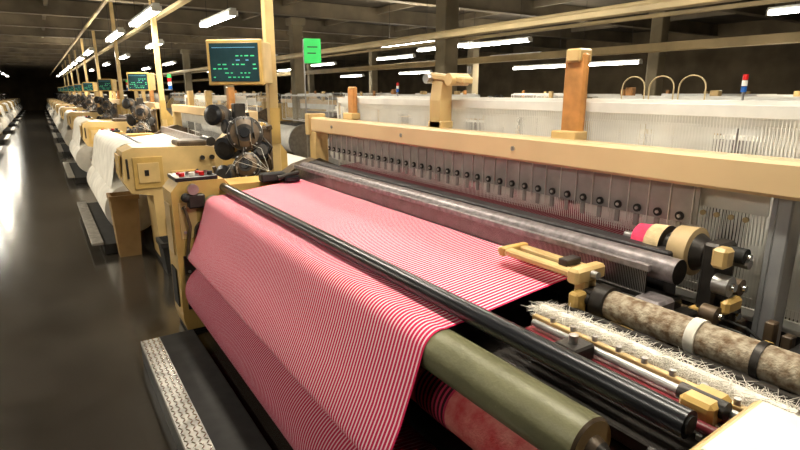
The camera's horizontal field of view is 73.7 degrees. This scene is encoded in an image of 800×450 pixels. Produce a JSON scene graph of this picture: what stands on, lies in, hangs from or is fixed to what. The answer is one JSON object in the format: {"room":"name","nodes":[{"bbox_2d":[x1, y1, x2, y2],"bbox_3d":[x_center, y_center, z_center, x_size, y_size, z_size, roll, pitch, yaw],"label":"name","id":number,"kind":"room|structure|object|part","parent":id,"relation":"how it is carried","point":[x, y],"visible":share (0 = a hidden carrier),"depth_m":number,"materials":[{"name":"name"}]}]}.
{"room":"textile factory","nodes":[
{"label":"textile factory","id":0,"kind":"room"},
{"bbox_2d":[0,70,252,110],"bbox_3d":[-30.947,-14.550,56.911,31.000,4.300,0.150,-9,17,-32],"label":"wall","id":1,"kind":"structure","parent":0,"point":[33,88],"depth_m":54.09,"materials":[{"name":"paint"}]},
{"bbox_2d":[0,110,293,449],"bbox_3d":[-11.363,-5.231,28.626,31.000,0.100,71.000,-9,17,-32],"label":"floor","id":2,"kind":"structure","parent":0,"point":[75,317],"depth_m":4.29,"materials":[{"name":"concrete"}]},
{"bbox_2d":[0,122,10,142],"bbox_3d":[-16.104,-3.884,19.175,3.110,1.860,5.116,-9,17,-32],"label":"power loom","id":3,"kind":"object","parent":2,"relation":"on","point":[3,138],"visible":1,"depth_m":20.13,"materials":[{"name":"fabric"}]},
{"bbox_2d":[0,103,14,134],"bbox_3d":[-19.297,-5.056,23.873,3.110,1.860,5.116,-9,17,-32],"label":"power loom","id":4,"kind":"object","parent":2,"relation":"on","point":[4,119],"visible":0.78,"depth_m":24.20,"materials":[{"name":"paint"}]},
{"bbox_2d":[0,102,18,126],"bbox_3d":[-22.489,-6.227,28.572,3.110,1.860,5.116,-9,17,-32],"label":"power loom","id":5,"kind":"object","parent":2,"relation":"on","point":[8,113],"visible":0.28,"depth_m":28.99,"materials":[{"name":"paint"}]},
{"bbox_2d":[0,100,20,121],"bbox_3d":[-25.682,-7.399,33.270,3.110,1.860,5.116,-9,17,-32],"label":"power loom","id":6,"kind":"object","parent":2,"relation":"on","point":[13,111],"visible":0.32,"depth_m":33.86,"materials":[{"name":"paint"}]},
{"bbox_2d":[0,94,22,117],"bbox_3d":[-28.875,-8.570,37.968,3.110,1.860,5.116,-9,17,-32],"label":"power loom","id":7,"kind":"object","parent":2,"relation":"on","point":[13,100],"visible":0.24,"depth_m":38.42,"materials":[{"name":"paint"}]},
{"bbox_2d":[0,93,24,114],"bbox_3d":[-32.068,-9.741,42.667,3.110,1.860,5.116,-9,17,-32],"label":"power loom","id":8,"kind":"object","parent":2,"relation":"on","point":[2,95],"visible":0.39,"depth_m":42.66,"materials":[{"name":"paint"}]},
{"bbox_2d":[4,93,25,112],"bbox_3d":[-35.261,-10.913,47.365,3.110,1.860,5.116,-9,17,-32],"label":"power loom","id":9,"kind":"object","parent":2,"relation":"on","point":[6,94],"visible":0.31,"depth_m":47.41,"materials":[{"name":"paint"}]},
{"bbox_2d":[44,92,64,111],"bbox_3d":[-31.837,-11.643,50.294,3.110,1.860,5.115,-9,17,-32],"label":"power loom","id":10,"kind":"object","parent":2,"relation":"on","point":[63,92],"visible":0.14,"depth_m":48.55,"materials":[{"name":"paint"}]},
{"bbox_2d":[45,92,67,113],"bbox_3d":[-28.644,-10.472,45.596,3.110,1.860,5.115,-9,17,-32],"label":"power loom","id":11,"kind":"object","parent":2,"relation":"on","point":[65,92],"visible":0.17,"depth_m":43.82,"materials":[{"name":"paint"}]},
{"bbox_2d":[46,92,72,116],"bbox_3d":[-25.451,-9.300,40.897,3.110,1.860,5.115,-9,17,-32],"label":"power loom","id":12,"kind":"object","parent":2,"relation":"on","point":[57,94],"visible":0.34,"depth_m":39.33,"materials":[{"name":"paint"}]},
{"bbox_2d":[47,92,77,120],"bbox_3d":[-22.259,-8.129,36.199,3.110,1.860,5.115,-9,17,-32],"label":"power loom","id":13,"kind":"object","parent":2,"relation":"on","point":[61,98],"visible":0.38,"depth_m":34.74,"materials":[{"name":"paint"}]},
{"bbox_2d":[48,92,83,124],"bbox_3d":[-19.066,-6.957,31.501,3.110,1.860,5.115,-9,17,-32],"label":"power loom","id":14,"kind":"object","parent":2,"relation":"on","point":[63,95],"visible":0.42,"depth_m":29.77,"materials":[{"name":"paint"}]},
{"bbox_2d":[64,60,70,94],"bbox_3d":[-23.561,-9.853,38.072,0.295,4.300,0.180,-9,17,-32],"label":"support post","id":15,"kind":"object","parent":2,"relation":"on","point":[64,60],"visible":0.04,"depth_m":37.82,"materials":[{"name":"beige paint"}]},
{"bbox_2d":[50,92,93,131],"bbox_3d":[-15.873,-5.786,26.802,3.110,1.860,5.115,-9,17,-32],"label":"power loom","id":16,"kind":"object","parent":2,"relation":"on","point":[70,101],"visible":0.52,"depth_m":25.32,"materials":[{"name":"paint"}]},
{"bbox_2d":[68,54,75,94],"bbox_3d":[-20.368,-8.682,33.373,0.295,4.300,0.180,-9,17,-32],"label":"support post","id":17,"kind":"object","parent":2,"relation":"on","point":[68,54],"visible":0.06,"depth_m":33.11,"materials":[{"name":"beige paint"}]},
{"bbox_2d":[73,50,81,95],"bbox_3d":[-17.176,-7.510,28.675,0.295,4.300,0.180,-9,17,-32],"label":"support post","id":18,"kind":"object","parent":2,"relation":"on","point":[77,72],"visible":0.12,"depth_m":28.44,"materials":[{"name":"beige paint"}]},
{"bbox_2d":[67,85,73,91],"bbox_3d":[-17.446,-7.277,28.441,0.428,0.322,0.224,2,14,8],"label":"monitor","id":19,"kind":"object","parent":18,"relation":"attached to","point":[70,87],"visible":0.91,"depth_m":28.34,"materials":[{"name":"beige paint"}]},
{"bbox_2d":[52,92,106,140],"bbox_3d":[-12.680,-4.615,22.104,3.110,1.860,5.116,-9,17,-32],"label":"power loom","id":20,"kind":"object","parent":2,"relation":"on","point":[78,103],"visible":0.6,"depth_m":20.76,"materials":[{"name":"paint"}]},
{"bbox_2d":[80,39,89,94],"bbox_3d":[-13.983,-6.339,23.977,0.295,4.300,0.180,-9,17,-32],"label":"support post","id":21,"kind":"object","parent":2,"relation":"on","point":[81,40],"visible":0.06,"depth_m":23.71,"materials":[{"name":"beige paint"}]},
{"bbox_2d":[73,84,82,91],"bbox_3d":[-14.253,-6.105,23.742,0.428,0.322,0.224,2,14,8],"label":"monitor","id":22,"kind":"object","parent":21,"relation":"attached to","point":[77,87],"visible":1,"depth_m":23.64,"materials":[{"name":"beige paint"}]},
{"bbox_2d":[56,90,127,155],"bbox_3d":[-9.487,-3.443,17.406,3.110,1.860,5.116,-9,17,-32],"label":"power loom","id":23,"kind":"object","parent":2,"relation":"on","point":[91,107],"visible":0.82,"depth_m":16.05,"materials":[{"name":"paint"}]},
{"bbox_2d":[91,30,102,97],"bbox_3d":[-10.790,-5.167,19.279,0.295,4.300,0.180,-9,17,-32],"label":"support post","id":24,"kind":"object","parent":2,"relation":"on","point":[93,32],"visible":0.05,"depth_m":19.01,"materials":[{"name":"beige paint"}]},
{"bbox_2d":[82,82,97,90],"bbox_3d":[-11.060,-4.934,19.044,0.428,0.322,0.224,2,14,8],"label":"monitor","id":25,"kind":"object","parent":24,"relation":"attached to","point":[87,86],"visible":1,"depth_m":18.95,"materials":[{"name":"beige paint"}]},
{"bbox_2d":[108,2,127,114],"bbox_3d":[-7.597,-3.996,14.580,0.295,4.300,0.180,-9,17,-32],"label":"support post","id":26,"kind":"object","parent":2,"relation":"on","point":[111,11],"visible":0.5,"depth_m":14.41,"materials":[{"name":"beige paint"}]},
{"bbox_2d":[97,79,117,90],"bbox_3d":[-7.867,-3.762,14.346,0.428,0.322,0.224,2,14,8],"label":"monitor","id":27,"kind":"object","parent":26,"relation":"attached to","point":[103,84],"visible":1,"depth_m":14.25,"materials":[{"name":"beige paint"}]},
{"bbox_2d":[106,191,141,256],"bbox_3d":[-3.096,-0.010,6.035,0.300,0.700,0.290,-9,17,-32],"label":"waste bin","id":28,"kind":"object","parent":2,"relation":"on","point":[124,206],"visible":0.98,"depth_m":5.94,"materials":[{"name":"brown plastic"}]},
{"bbox_2d":[63,90,219,183],"bbox_3d":[-6.295,-2.272,12.708,3.110,1.860,5.116,-9,17,-32],"label":"power loom","id":29,"kind":"object","parent":2,"relation":"on","point":[85,128],"visible":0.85,"depth_m":11.08,"materials":[{"name":"paint"}]},
{"bbox_2d":[148,0,171,126],"bbox_3d":[-4.404,-2.825,9.882,0.295,4.300,0.180,-9,17,-32],"label":"support post","id":30,"kind":"object","parent":2,"relation":"on","point":[162,103],"visible":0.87,"depth_m":9.83,"materials":[{"name":"beige paint"}]},
{"bbox_2d":[50,0,191,76],"bbox_3d":[-14.607,-7.461,24.013,0.950,0.220,62.000,-9,17,-32],"label":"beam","id":31,"kind":"structure","parent":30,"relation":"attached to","point":[179,3],"depth_m":11.48,"materials":[{"name":"yellow metal"}]},
{"bbox_2d":[126,72,155,90],"bbox_3d":[-4.675,-2.591,9.648,0.428,0.322,0.224,2,14,8],"label":"monitor","id":32,"kind":"object","parent":30,"relation":"attached to","point":[137,81],"visible":1,"depth_m":9.55,"materials":[{"name":"beige paint"}]},
{"bbox_2d":[156,236,171,274],"bbox_3d":[-2.338,0.304,5.518,0.270,0.340,0.310,-9,17,-32],"label":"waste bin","id":33,"kind":"object","parent":2,"relation":"on","point":[162,241],"visible":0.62,"depth_m":5.40,"materials":[{"name":"plastic"}]},
{"bbox_2d":[154,91,182,108],"bbox_3d":[-15.151,-7.688,34.429,3.110,1.860,5.116,-9,17,-32],"label":"power loom","id":34,"kind":"object","parent":2,"relation":"on","point":[166,97],"visible":0.06,"depth_m":33.04,"materials":[{"name":"paint"}]},
{"bbox_2d":[166,91,185,113],"bbox_3d":[-11.958,-6.516,29.731,3.110,1.860,5.116,-9,17,-32],"label":"power loom","id":35,"kind":"object","parent":2,"relation":"on","point":[174,99],"visible":0.11,"depth_m":30.35,"materials":[{"name":"paint"}]},
{"bbox_2d":[141,337,214,449],"bbox_3d":[-0.932,1.145,2.529,0.120,0.154,2.861,-9,17,-32],"label":"step","id":36,"kind":"structure","parent":2,"relation":"on","point":[188,432],"depth_m":2.97,"materials":[{"name":"silver metal"}]},
{"bbox_2d":[180,49,192,104],"bbox_3d":[-11.004,-7.083,27.790,0.440,3.900,0.440,-9,17,-32],"label":"concrete pillar","id":37,"kind":"structure","parent":2,"relation":"on","point":[185,53],"depth_m":27.45,"materials":[{"name":"grey concrete"}]},
{"bbox_2d":[171,91,240,130],"bbox_3d":[-8.765,-5.345,25.033,3.110,1.860,5.116,-9,17,-32],"label":"power loom","id":38,"kind":"object","parent":2,"relation":"on","point":[184,123],"visible":0.02,"depth_m":24.00,"materials":[{"name":"paint"}]},
{"bbox_2d":[77,87,340,261],"bbox_3d":[-3.102,-1.100,8.009,3.110,1.860,5.115,-9,17,-32],"label":"power loom","id":39,"kind":"object","parent":2,"relation":"on","point":[139,161],"visible":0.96,"depth_m":6.42,"materials":[{"name":"paint"}]},
{"bbox_2d":[218,38,233,102],"bbox_3d":[-7.041,-5.629,21.958,0.440,3.900,0.440,-9,17,-32],"label":"concrete pillar","id":40,"kind":"structure","parent":2,"relation":"on","point":[225,86],"depth_m":21.82,"materials":[{"name":"grey concrete"}]},
{"bbox_2d":[199,90,290,133],"bbox_3d":[-5.572,-4.173,20.334,3.110,1.860,5.116,-9,17,-32],"label":"power loom","id":41,"kind":"object","parent":2,"relation":"on","point":[262,107],"visible":0.15,"depth_m":19.28,"materials":[{"name":"paint"}]},
{"bbox_2d":[241,92,279,102],"bbox_3d":[-8.409,-7.266,32.740,3.110,1.860,5.115,-9,17,-32],"label":"power loom","id":42,"kind":"object","parent":2,"relation":"on","point":[261,93],"visible":0.06,"depth_m":33.25,"materials":[{"name":"paint"}]},
{"bbox_2d":[261,0,281,171],"bbox_3d":[-1.260,-1.645,5.153,0.180,4.300,0.180,-9,17,-32],"label":"support post","id":43,"kind":"object","parent":2,"relation":"on","point":[273,112],"visible":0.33,"depth_m":5.20,"materials":[{"name":"beige paint"}]},
{"bbox_2d":[206,39,272,84],"bbox_3d":[-1.479,-1.502,4.949,0.530,0.400,0.278,2,14,8],"label":"monitor","id":44,"kind":"object","parent":43,"relation":"attached to","point":[229,61],"visible":1,"depth_m":4.82,"materials":[{"name":"beige paint"}]},
{"bbox_2d":[285,17,305,122],"bbox_3d":[-3.078,-4.175,16.126,0.440,3.900,0.440,-9,17,-32],"label":"concrete pillar","id":45,"kind":"structure","parent":2,"relation":"on","point":[295,24],"depth_m":15.84,"materials":[{"name":"grey concrete"}]},
{"bbox_2d":[278,91,319,99],"bbox_3d":[-5.216,-6.095,28.042,3.110,1.860,5.116,-9,17,-32],"label":"power loom","id":46,"kind":"object","parent":2,"relation":"on","point":[279,96],"visible":0.07,"depth_m":26.87,"materials":[{"name":"paint"}]},
{"bbox_2d":[258,90,358,157],"bbox_3d":[-2.380,-3.002,15.636,3.110,1.860,5.116,-9,17,-32],"label":"power loom","id":47,"kind":"object","parent":2,"relation":"on","point":[293,134],"visible":0.13,"depth_m":14.63,"materials":[{"name":"fabric"}]},
{"bbox_2d":[307,63,314,92],"bbox_3d":[-5.244,-8.002,31.476,0.440,3.900,0.440,-9,17,-32],"label":"concrete pillar","id":48,"kind":"structure","parent":2,"relation":"on","point":[310,78],"depth_m":31.22,"materials":[{"name":"grey concrete"}]},
{"bbox_2d":[303,38,320,157],"bbox_3d":[-1.042,-1.026,6.574,0.208,2.410,0.033,-3,14,-13],"label":"sign","id":49,"kind":"object","parent":2,"relation":"on","point":[311,47],"visible":0.9,"depth_m":6.31,"materials":[{"name":"green plastic"},{"name":"brushed steel"}]},
{"bbox_2d":[320,91,365,99],"bbox_3d":[-3.894,-7.513,33.728,3.110,1.860,5.116,-9,17,-32],"label":"power loom","id":50,"kind":"object","parent":2,"relation":"on","point":[333,93],"visible":0.1,"depth_m":33.38,"materials":[{"name":"paint"}]},
{"bbox_2d":[317,91,380,110],"bbox_3d":[-2.023,-4.924,23.344,3.110,1.860,5.116,-9,17,-32],"label":"power loom","id":51,"kind":"object","parent":2,"relation":"on","point":[374,93],"visible":0.13,"depth_m":22.94,"materials":[{"name":"paint"}]},
{"bbox_2d":[367,48,378,95],"bbox_3d":[-1.280,-6.548,25.644,0.440,3.900,0.440,-9,17,-32],"label":"concrete pillar","id":52,"kind":"structure","parent":2,"relation":"on","point":[373,75],"depth_m":25.36,"materials":[{"name":"grey concrete"}]},
{"bbox_2d":[396,83,398,95],"bbox_3d":[-0.038,-1.364,8.893,0.154,1.945,0.154,-9,17,-32],"label":"lamp","id":53,"kind":"object","parent":2,"relation":"on","point":[397,84],"visible":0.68,"depth_m":8.66,"materials":[{"name":"plastic"}]},
{"bbox_2d":[328,89,537,163],"bbox_3d":[0.813,-1.831,10.938,3.110,1.860,5.116,-9,17,-32],"label":"power loom","id":54,"kind":"object","parent":2,"relation":"on","point":[393,91],"visible":0.06,"depth_m":10.93,"materials":[{"name":"paint"}]},
{"bbox_2d":[435,0,458,93],"bbox_3d":[0.886,-2.721,10.293,0.440,3.900,0.440,-9,17,-32],"label":"concrete pillar","id":55,"kind":"structure","parent":2,"relation":"on","point":[447,11],"depth_m":9.98,"materials":[{"name":"grey concrete"}]},
{"bbox_2d":[415,90,482,119],"bbox_3d":[1.169,-3.752,18.645,3.110,1.860,5.116,-9,17,-32],"label":"power loom","id":56,"kind":"object","parent":2,"relation":"on","point":[464,91],"visible":0.02,"depth_m":17.36,"materials":[{"name":"paint"}]},
{"bbox_2d":[465,34,481,93],"bbox_3d":[2.683,-5.094,19.811,0.440,3.900,0.440,-9,17,-32],"label":"concrete pillar","id":57,"kind":"structure","parent":2,"relation":"on","point":[472,52],"depth_m":19.51,"materials":[{"name":"grey concrete"}]},
{"bbox_2d":[160,48,799,449],"bbox_3d":[0.166,-0.010,3.366,2.905,1.990,5.075,-9,17,-32],"label":"power loom","id":58,"kind":"object","parent":2,"relation":"on","point":[448,285],"visible":1,"depth_m":2.10,"materials":[{"name":"paint"}]},
{"bbox_2d":[160,329,271,449],"bbox_3d":[-0.833,1.145,2.744,0.265,0.050,3.100,-9,17,-32],"label":"rubber mat","id":59,"kind":"object","parent":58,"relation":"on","point":[228,425],"depth_m":3.15,"materials":[{"name":"black rubber"}]},
{"bbox_3d":[0.254,-0.369,3.279,0.019,0.210,3.142,-9,17,-32],"label":"harness guide plate","id":60,"kind":"part","parent":58,"relation":"part of","materials":[{"name":"metal"}]},
{"bbox_3d":[0.870,0.405,1.569,0.780,0.195,0.920,-9,17,-32],"label":"selvedge rail","id":61,"kind":"part","parent":58,"relation":"part of","materials":[{"name":"metal"}]},
{"bbox_3d":[1.282,0.208,1.812,0.220,0.620,0.200,-9,17,-32],"label":"steel post","id":62,"kind":"part","parent":58,"relation":"part of","materials":[{"name":"grey metal"}]},
{"bbox_2d":[505,90,591,98],"bbox_3d":[5.685,-3.998,19.633,3.110,1.860,5.116,-9,17,-32],"label":"power loom","id":63,"kind":"object","parent":2,"relation":"on","point":[523,93],"visible":0.02,"depth_m":20.19,"materials":[{"name":"paint"}]},
{"bbox_2d":[488,89,651,132],"bbox_3d":[4.362,-2.581,13.947,3.110,1.860,5.115,-9,17,-32],"label":"power loom","id":64,"kind":"object","parent":2,"relation":"on","point":[551,95],"visible":0.06,"depth_m":13.81,"materials":[{"name":"paint"}]},
{"bbox_2d":[621,76,644,144],"bbox_3d":[2.366,-0.554,5.618,0.014,1.957,0.264,-9,17,-32],"label":"hoop","id":65,"kind":"object","parent":2,"relation":"on","point":[632,76],"visible":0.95,"depth_m":5.39},
{"bbox_2d":[643,75,674,144],"bbox_3d":[2.531,-0.493,5.375,0.014,1.957,0.264,-9,17,-32],"label":"hoop","id":66,"kind":"object","parent":2,"relation":"on","point":[661,75],"visible":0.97,"depth_m":5.16},
{"bbox_2d":[645,9,674,95],"bbox_3d":[6.646,-3.640,13.979,0.440,3.900,0.440,-9,17,-32],"label":"concrete pillar","id":67,"kind":"structure","parent":2,"relation":"on","point":[659,26],"depth_m":13.69,"materials":[{"name":"grey concrete"}]},
{"bbox_2d":[671,74,706,147],"bbox_3d":[2.697,-0.433,5.132,0.014,1.957,0.264,-9,17,-32],"label":"hoop","id":68,"kind":"object","parent":2,"relation":"on","point":[702,78],"visible":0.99,"depth_m":4.89},
{"bbox_2d":[585,87,799,154],"bbox_3d":[4.006,-0.659,6.240,3.110,1.860,5.116,-9,17,-32],"label":"power loom","id":69,"kind":"object","parent":2,"relation":"on","point":[630,91],"visible":0.07,"depth_m":6.26,"materials":[{"name":"paint"}]},
{"bbox_2d":[661,90,756,95],"bbox_3d":[8.877,-2.827,14.935,3.110,1.860,5.116,-9,17,-32],"label":"power loom","id":70,"kind":"object","parent":2,"relation":"on","point":[748,93],"visible":0.02,"depth_m":14.83,"materials":[{"name":"paint"}]},
{"bbox_2d":[734,74,748,152],"bbox_3d":[2.914,-0.326,4.726,0.154,1.945,0.154,-9,17,-32],"label":"lamp","id":71,"kind":"object","parent":2,"relation":"on","point":[745,76],"visible":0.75,"depth_m":4.51,"materials":[{"name":"plastic"}]},
{"bbox_2d":[714,91,799,137],"bbox_3d":[7.555,-1.409,9.249,3.110,1.860,5.115,-9,17,-32],"label":"power loom","id":72,"kind":"object","parent":2,"relation":"on","point":[796,93],"visible":0.02,"depth_m":9.82,"materials":[{"name":"paint"}]},
{"bbox_3d":[4.849,-1.267,4.461,0.440,3.900,0.440,-9,17,-32],"label":"concrete pillar","id":73,"kind":"structure","parent":2,"relation":"on","visible":0},
{"bbox_2d":[122,0,799,83],"bbox_3d":[-9.703,-7.632,27.304,1.200,0.400,62.000,-9,17,-32],"label":"rail","id":74,"kind":"object","parent":73,"relation":"attached to","point":[790,37],"visible":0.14,"depth_m":8.30,"materials":[{"name":"beige metal"}]},
{"bbox_2d":[0,0,799,72],"bbox_3d":[-11.363,-9.243,27.625,31.000,0.410,71.000,-9,17,-32],"label":"ceiling","id":75,"kind":"structure","parent":0,"point":[34,34],"depth_m":19.36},
{"bbox_2d":[69,38,77,64],"bbox_3d":[-14.161,-7.635,23.039,0.150,1.330,2.400,-9,17,-32],"label":"fluorescent light","id":76,"kind":"object","parent":75,"relation":"hanging from","point":[74,61],"visible":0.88,"depth_m":22.63,"materials":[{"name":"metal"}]},
{"bbox_2d":[75,33,84,60],"bbox_3d":[-11.959,-6.827,19.798,0.150,1.330,2.400,-9,17,-32],"label":"fluorescent light","id":77,"kind":"object","parent":75,"relation":"hanging from","point":[79,58],"visible":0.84,"depth_m":19.43,"materials":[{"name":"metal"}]},
{"bbox_2d":[82,18,94,55],"bbox_3d":[-9.757,-6.020,16.558,0.150,1.330,2.400,-9,17,-32],"label":"fluorescent light","id":78,"kind":"object","parent":75,"relation":"hanging from","point":[89,50],"visible":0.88,"depth_m":16.36,"materials":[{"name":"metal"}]},
{"bbox_2d":[102,43,110,65],"bbox_3d":[-13.118,-7.802,23.706,0.150,1.330,1.900,-9,17,-32],"label":"fluorescent light","id":79,"kind":"object","parent":75,"relation":"hanging from","point":[107,62],"visible":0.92,"depth_m":23.53,"materials":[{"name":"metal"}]},
{"bbox_2d":[105,0,125,41],"bbox_3d":[-6.371,-4.821,11.751,0.150,1.330,2.400,-9,17,-32],"label":"fluorescent light","id":80,"kind":"object","parent":75,"relation":"hanging from","point":[120,31],"visible":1,"depth_m":11.54,"materials":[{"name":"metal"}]},
{"bbox_2d":[119,25,130,59],"bbox_3d":[-9.815,-6.590,18.846,0.150,1.330,1.900,-9,17,-32],"label":"fluorescent light","id":81,"kind":"object","parent":75,"relation":"hanging from","point":[126,55],"visible":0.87,"depth_m":18.68,"materials":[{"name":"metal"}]},
{"bbox_2d":[129,0,161,26],"bbox_3d":[-4.293,-4.080,8.781,0.150,1.330,2.400,-9,17,-32],"label":"fluorescent light","id":82,"kind":"object","parent":75,"relation":"hanging from","point":[144,15],"visible":1,"depth_m":8.60,"materials":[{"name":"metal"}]},
{"bbox_2d":[142,50,151,69],"bbox_3d":[-13.441,-8.909,28.148,0.150,1.330,2.400,-9,17,-32],"label":"fluorescent light","id":83,"kind":"object","parent":75,"relation":"hanging from","point":[147,67],"visible":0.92,"depth_m":27.79,"materials":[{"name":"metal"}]},
{"bbox_2d":[145,5,163,48],"bbox_3d":[-6.512,-5.378,13.986,0.150,1.330,1.900,-9,17,-32],"label":"fluorescent light","id":84,"kind":"object","parent":75,"relation":"hanging from","point":[149,45],"visible":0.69,"depth_m":14.29,"materials":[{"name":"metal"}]},
{"bbox_2d":[162,35,176,65],"bbox_3d":[-10.138,-7.697,23.288,0.150,1.330,2.400,-9,17,-32],"label":"fluorescent light","id":85,"kind":"object","parent":75,"relation":"hanging from","point":[173,61],"visible":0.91,"depth_m":23.10,"materials":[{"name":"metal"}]},
{"bbox_2d":[199,0,237,27],"bbox_3d":[-3.154,-4.146,9.044,0.150,1.330,1.900,-9,17,-32],"label":"fluorescent light","id":86,"kind":"object","parent":75,"relation":"hanging from","point":[226,14],"visible":1,"depth_m":9.00,"materials":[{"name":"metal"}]},
{"bbox_2d":[277,66,290,71],"bbox_3d":[-6.496,-9.438,30.267,0.150,1.330,2.400,-9,17,-32],"label":"fluorescent light","id":87,"kind":"object","parent":75,"relation":"hanging from","point":[280,69],"visible":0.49,"depth_m":30.58,"materials":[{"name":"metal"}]},
{"bbox_2d":[311,54,336,66],"bbox_3d":[-3.478,-7.891,24.063,0.150,1.330,2.400,-9,17,-32],"label":"fluorescent light","id":88,"kind":"object","parent":75,"relation":"hanging from","point":[334,62],"visible":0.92,"depth_m":23.89,"materials":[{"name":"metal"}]},
{"bbox_2d":[340,61,363,76],"bbox_3d":[-2.358,-8.141,25.995,0.150,1.780,2.200,-9,17,-32],"label":"fluorescent light","id":89,"kind":"object","parent":75,"relation":"hanging from","point":[349,75],"visible":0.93,"depth_m":25.95,"materials":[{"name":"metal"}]},
{"bbox_2d":[389,2,389,38],"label":"fluorescent light","id":90,"kind":"object","parent":75,"relation":"hanging from","point":[389,32],"depth_m":14.07,"materials":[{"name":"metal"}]},
{"bbox_2d":[376,53,415,59],"bbox_3d":[-0.175,-6.679,19.202,0.150,1.330,2.400,-9,17,-32],"label":"fluorescent light","id":91,"kind":"object","parent":75,"relation":"hanging from","point":[412,54],"visible":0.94,"depth_m":19.21,"materials":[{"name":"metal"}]},
{"bbox_2d":[380,40,435,47],"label":"fluorescent light","id":92,"kind":"object","parent":75,"relation":"hanging from","point":[434,40],"depth_m":13.60,"materials":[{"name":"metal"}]},
{"bbox_2d":[399,28,432,74],"bbox_3d":[0.614,-7.050,21.621,0.150,1.780,2.200,-9,17,-32],"label":"fluorescent light","id":93,"kind":"object","parent":75,"relation":"hanging from","point":[404,71],"visible":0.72,"depth_m":21.73,"materials":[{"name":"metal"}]},
{"bbox_2d":[417,46,434,51],"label":"fluorescent light","id":94,"kind":"object","parent":75,"relation":"hanging from","point":[419,49],"depth_m":15.62,"materials":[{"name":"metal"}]},
{"bbox_2d":[116,0,741,81],"bbox_3d":[-11.652,-7.355,26.048,0.330,0.150,62.000,-9,17,-32],"label":"cable tray","id":95,"kind":"object","parent":75,"relation":"hanging from","point":[645,6],"visible":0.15,"depth_m":6.45,"materials":[{"name":"beige metal"}]},
{"bbox_2d":[458,41,472,47],"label":"fluorescent light","id":96,"kind":"object","parent":75,"relation":"hanging from","point":[461,44],"depth_m":14.18,"materials":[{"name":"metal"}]},
{"bbox_2d":[463,0,532,47],"bbox_3d":[2.458,-5.273,13.565,0.150,1.330,2.400,-9,17,-32],"label":"fluorescent light","id":97,"kind":"object","parent":75,"relation":"hanging from","point":[528,38],"visible":0.8,"depth_m":13.43,"materials":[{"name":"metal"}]},
{"bbox_2d":[491,27,535,55],"bbox_3d":[3.981,-6.473,18.375,0.150,1.330,2.400,-9,17,-32],"label":"fluorescent light","id":98,"kind":"object","parent":75,"relation":"hanging from","point":[534,27],"visible":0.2,"depth_m":18.32,"materials":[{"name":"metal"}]},
{"bbox_2d":[512,24,565,69],"bbox_3d":[4.388,-5.797,16.597,0.150,1.780,2.200,-9,17,-32],"label":"fluorescent light","id":99,"kind":"object","parent":75,"relation":"hanging from","point":[560,64],"visible":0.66,"depth_m":16.69,"materials":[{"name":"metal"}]},
{"bbox_2d":[583,7,642,65],"bbox_3d":[5.709,-5.313,14.653,0.150,1.780,2.200,-9,17,-32],"label":"fluorescent light","id":100,"kind":"object","parent":75,"relation":"hanging from","point":[629,61],"visible":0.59,"depth_m":14.48,"materials":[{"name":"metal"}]},
{"bbox_2d":[766,1,799,15],"bbox_3d":[6.475,-3.712,7.302,0.150,1.330,2.400,-9,17,-32],"label":"fluorescent light","id":101,"kind":"object","parent":75,"relation":"hanging from","point":[770,11],"visible":1,"depth_m":8.21,"materials":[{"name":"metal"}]},
{"bbox_2d":[253,19,799,97],"bbox_3d":[1.640,-9.439,36.413,0.150,4.300,71.000,-9,17,-32],"label":"wall","id":102,"kind":"structure","parent":0,"point":[771,69],"depth_m":23.29,"materials":[{"name":"paint"}]}
]}

